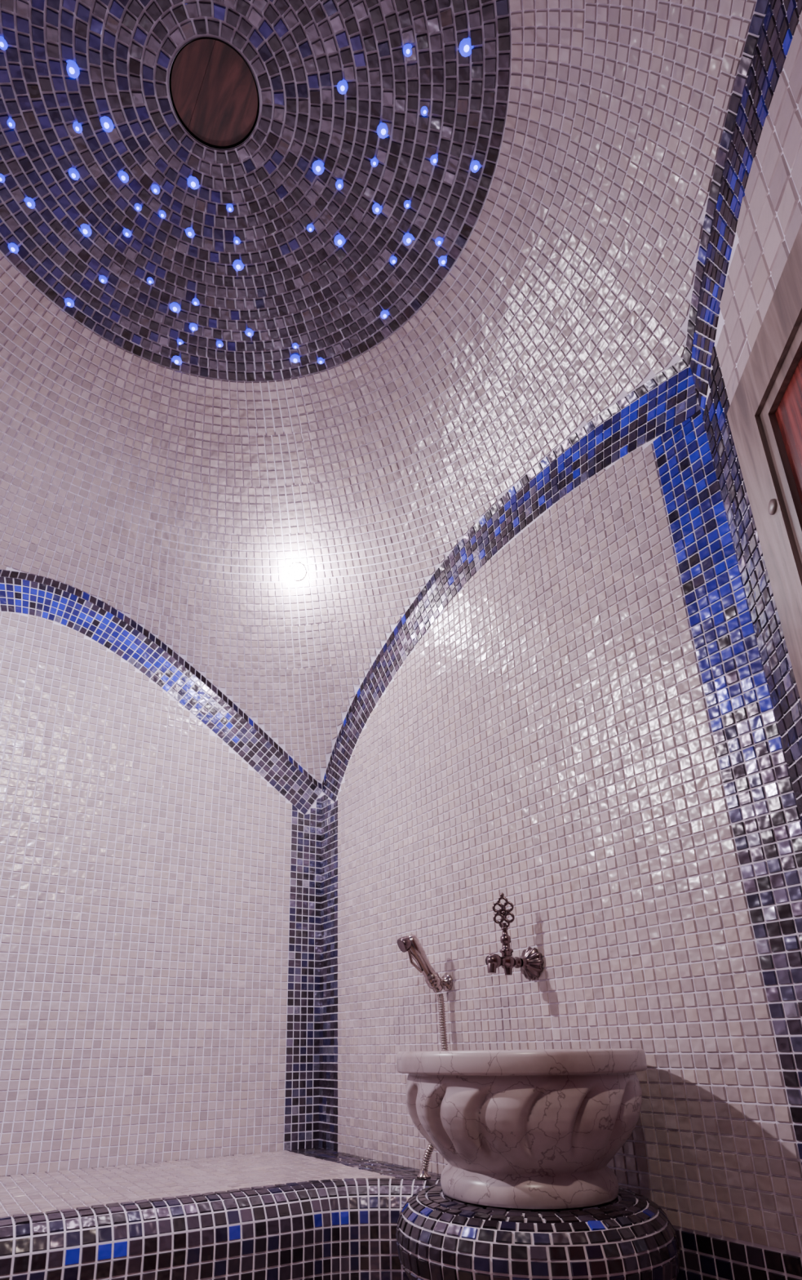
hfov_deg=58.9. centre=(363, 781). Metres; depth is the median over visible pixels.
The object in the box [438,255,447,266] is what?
lights
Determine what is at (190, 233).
lights
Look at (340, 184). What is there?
lights
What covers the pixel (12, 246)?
lights
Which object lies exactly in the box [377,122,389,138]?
lights
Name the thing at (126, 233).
lights
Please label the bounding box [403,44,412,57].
lights
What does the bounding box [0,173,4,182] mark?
lights
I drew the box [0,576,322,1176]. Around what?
wall
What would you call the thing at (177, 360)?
lights
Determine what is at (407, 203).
lights
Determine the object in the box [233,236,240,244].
lights
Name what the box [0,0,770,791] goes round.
ceiling
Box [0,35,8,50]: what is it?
lights
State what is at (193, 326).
lights
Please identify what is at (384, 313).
lights
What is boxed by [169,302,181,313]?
lights
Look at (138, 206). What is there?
lights
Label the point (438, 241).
lights
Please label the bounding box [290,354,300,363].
lights
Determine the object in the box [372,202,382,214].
lights
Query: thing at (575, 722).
wall
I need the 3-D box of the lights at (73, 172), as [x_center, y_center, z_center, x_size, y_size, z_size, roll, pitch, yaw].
[-0.631,-1.363,1.557,0.021,0.090,0.022,-13,-24,29]
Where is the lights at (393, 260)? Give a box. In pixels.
[390,255,397,265]
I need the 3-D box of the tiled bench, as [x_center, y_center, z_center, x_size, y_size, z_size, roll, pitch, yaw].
[-0.794,1.044,1.299,2.013,0.457,0.773,11,-24,-29]
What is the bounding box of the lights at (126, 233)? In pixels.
[123,228,131,237]
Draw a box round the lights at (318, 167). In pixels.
[312,160,324,175]
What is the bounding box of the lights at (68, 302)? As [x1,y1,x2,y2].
[64,297,74,307]
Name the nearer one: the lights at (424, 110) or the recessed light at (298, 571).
the lights at (424, 110)
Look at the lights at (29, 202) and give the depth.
1.62 m
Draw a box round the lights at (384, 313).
[380,310,389,319]
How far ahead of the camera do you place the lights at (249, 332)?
1.92 m
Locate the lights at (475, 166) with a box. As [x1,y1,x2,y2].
[470,160,480,173]
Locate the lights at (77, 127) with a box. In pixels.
[72,121,82,133]
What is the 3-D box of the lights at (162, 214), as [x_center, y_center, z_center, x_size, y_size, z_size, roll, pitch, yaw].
[-0.460,-1.337,1.633,0.016,0.090,0.016,-13,-24,29]
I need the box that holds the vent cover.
[171,37,258,146]
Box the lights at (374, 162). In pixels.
[370,157,378,167]
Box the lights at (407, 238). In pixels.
[402,232,414,245]
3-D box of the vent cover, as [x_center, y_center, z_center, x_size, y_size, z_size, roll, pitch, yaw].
[-0.315,-1.461,1.501,0.179,0.025,0.179,11,-24,-29]
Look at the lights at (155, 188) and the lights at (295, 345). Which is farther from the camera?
the lights at (295, 345)
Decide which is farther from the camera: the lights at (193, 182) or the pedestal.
the lights at (193, 182)
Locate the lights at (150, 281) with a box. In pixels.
[146,276,154,284]
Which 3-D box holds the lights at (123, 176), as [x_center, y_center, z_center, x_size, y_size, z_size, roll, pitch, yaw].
[-0.525,-1.363,1.563,0.021,0.090,0.022,-13,-24,29]
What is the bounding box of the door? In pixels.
[727,222,801,704]
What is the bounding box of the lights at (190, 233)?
[185,227,195,238]
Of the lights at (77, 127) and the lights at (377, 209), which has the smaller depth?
the lights at (77, 127)
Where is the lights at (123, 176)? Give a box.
[118,170,128,182]
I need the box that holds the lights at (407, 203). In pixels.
[404,200,410,208]
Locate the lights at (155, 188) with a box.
[151,184,159,194]
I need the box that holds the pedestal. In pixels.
[395,1183,679,1279]
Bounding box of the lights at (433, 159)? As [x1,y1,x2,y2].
[430,154,438,164]
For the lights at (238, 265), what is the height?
0.090 m
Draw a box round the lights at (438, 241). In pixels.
[435,236,443,246]
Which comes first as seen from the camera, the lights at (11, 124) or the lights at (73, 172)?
the lights at (11, 124)
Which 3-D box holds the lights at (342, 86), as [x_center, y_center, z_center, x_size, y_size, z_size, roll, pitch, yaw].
[-0.043,-1.422,1.424,0.021,0.090,0.022,-13,-24,29]
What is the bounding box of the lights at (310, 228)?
[306,223,314,231]
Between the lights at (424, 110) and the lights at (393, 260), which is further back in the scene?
the lights at (393, 260)
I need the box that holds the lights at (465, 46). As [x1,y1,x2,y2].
[458,37,473,57]
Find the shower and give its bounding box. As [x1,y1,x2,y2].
[397,933,453,1178]
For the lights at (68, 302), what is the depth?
1.81 m
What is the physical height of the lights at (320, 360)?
0.090 m
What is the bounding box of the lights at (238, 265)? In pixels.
[232,259,244,271]
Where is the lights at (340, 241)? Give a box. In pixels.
[333,234,346,247]
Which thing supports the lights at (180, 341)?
attached to the ceiling
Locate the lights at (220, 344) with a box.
[216,340,223,347]
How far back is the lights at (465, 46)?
1.37 m
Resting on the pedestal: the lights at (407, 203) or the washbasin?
the washbasin
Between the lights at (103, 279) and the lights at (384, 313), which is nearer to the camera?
the lights at (103, 279)
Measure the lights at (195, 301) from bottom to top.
0.090 m
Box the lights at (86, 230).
[79,223,92,236]
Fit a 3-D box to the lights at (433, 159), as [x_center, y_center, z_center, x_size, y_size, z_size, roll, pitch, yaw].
[0.152,-1.380,1.541,0.017,0.090,0.019,-13,-24,29]
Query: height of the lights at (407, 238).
0.090 m
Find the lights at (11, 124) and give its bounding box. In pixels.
[7,117,15,128]
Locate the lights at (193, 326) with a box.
[189,323,198,332]
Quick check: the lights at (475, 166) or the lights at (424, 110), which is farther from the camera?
the lights at (475, 166)
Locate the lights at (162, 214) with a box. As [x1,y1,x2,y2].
[159,209,166,218]
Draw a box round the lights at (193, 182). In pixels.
[187,175,199,189]
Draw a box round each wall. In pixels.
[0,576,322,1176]
[319,366,801,1279]
[690,0,801,828]
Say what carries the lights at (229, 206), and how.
attached to the ceiling
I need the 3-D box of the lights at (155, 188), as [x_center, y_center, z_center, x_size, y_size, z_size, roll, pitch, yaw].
[-0.462,-1.355,1.586,0.019,0.090,0.019,-13,-24,29]
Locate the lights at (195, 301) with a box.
[191,297,199,306]
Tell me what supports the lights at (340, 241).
attached to the ceiling
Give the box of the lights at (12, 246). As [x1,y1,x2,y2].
[8,242,18,253]
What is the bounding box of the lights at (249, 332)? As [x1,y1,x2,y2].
[244,328,253,337]
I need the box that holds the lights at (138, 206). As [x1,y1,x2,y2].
[134,203,142,211]
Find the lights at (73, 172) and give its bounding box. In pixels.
[68,168,79,180]
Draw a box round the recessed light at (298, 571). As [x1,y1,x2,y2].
[288,561,306,581]
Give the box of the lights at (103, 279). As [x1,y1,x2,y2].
[98,275,106,284]
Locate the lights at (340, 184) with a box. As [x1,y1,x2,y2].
[335,179,343,190]
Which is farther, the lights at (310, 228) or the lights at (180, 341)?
the lights at (180, 341)
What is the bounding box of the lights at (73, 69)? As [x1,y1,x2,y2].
[66,59,79,78]
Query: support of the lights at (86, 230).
attached to the ceiling
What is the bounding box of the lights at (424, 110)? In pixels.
[420,106,427,115]
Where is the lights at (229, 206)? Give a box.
[226,203,233,212]
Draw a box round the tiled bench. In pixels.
[0,1147,441,1279]
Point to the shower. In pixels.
(411, 943)
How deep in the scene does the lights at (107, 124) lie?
1.52 m
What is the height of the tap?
0.186 m
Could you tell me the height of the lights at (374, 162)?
0.090 m
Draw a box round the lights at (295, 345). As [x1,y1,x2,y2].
[292,342,298,348]
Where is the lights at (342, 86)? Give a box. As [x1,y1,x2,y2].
[337,79,348,94]
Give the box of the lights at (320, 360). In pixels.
[317,357,324,364]
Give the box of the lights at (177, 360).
[172,355,182,364]
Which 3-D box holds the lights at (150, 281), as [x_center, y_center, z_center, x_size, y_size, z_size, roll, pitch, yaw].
[-0.531,-1.284,1.772,0.016,0.090,0.015,-13,-24,29]
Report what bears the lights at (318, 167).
attached to the ceiling
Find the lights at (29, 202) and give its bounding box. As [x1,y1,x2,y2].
[24,196,35,208]
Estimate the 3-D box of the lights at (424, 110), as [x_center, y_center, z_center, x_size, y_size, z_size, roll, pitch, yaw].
[0.123,-1.410,1.462,0.014,0.090,0.017,-13,-24,29]
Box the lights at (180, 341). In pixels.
[177,338,183,345]
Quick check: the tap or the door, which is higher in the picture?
the door
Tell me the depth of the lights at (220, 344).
1.94 m
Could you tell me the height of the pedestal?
0.513 m
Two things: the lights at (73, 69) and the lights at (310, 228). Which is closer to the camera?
the lights at (73, 69)
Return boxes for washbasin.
[396,1048,647,1208]
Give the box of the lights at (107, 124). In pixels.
[100,115,114,132]
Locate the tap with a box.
[485,892,543,980]

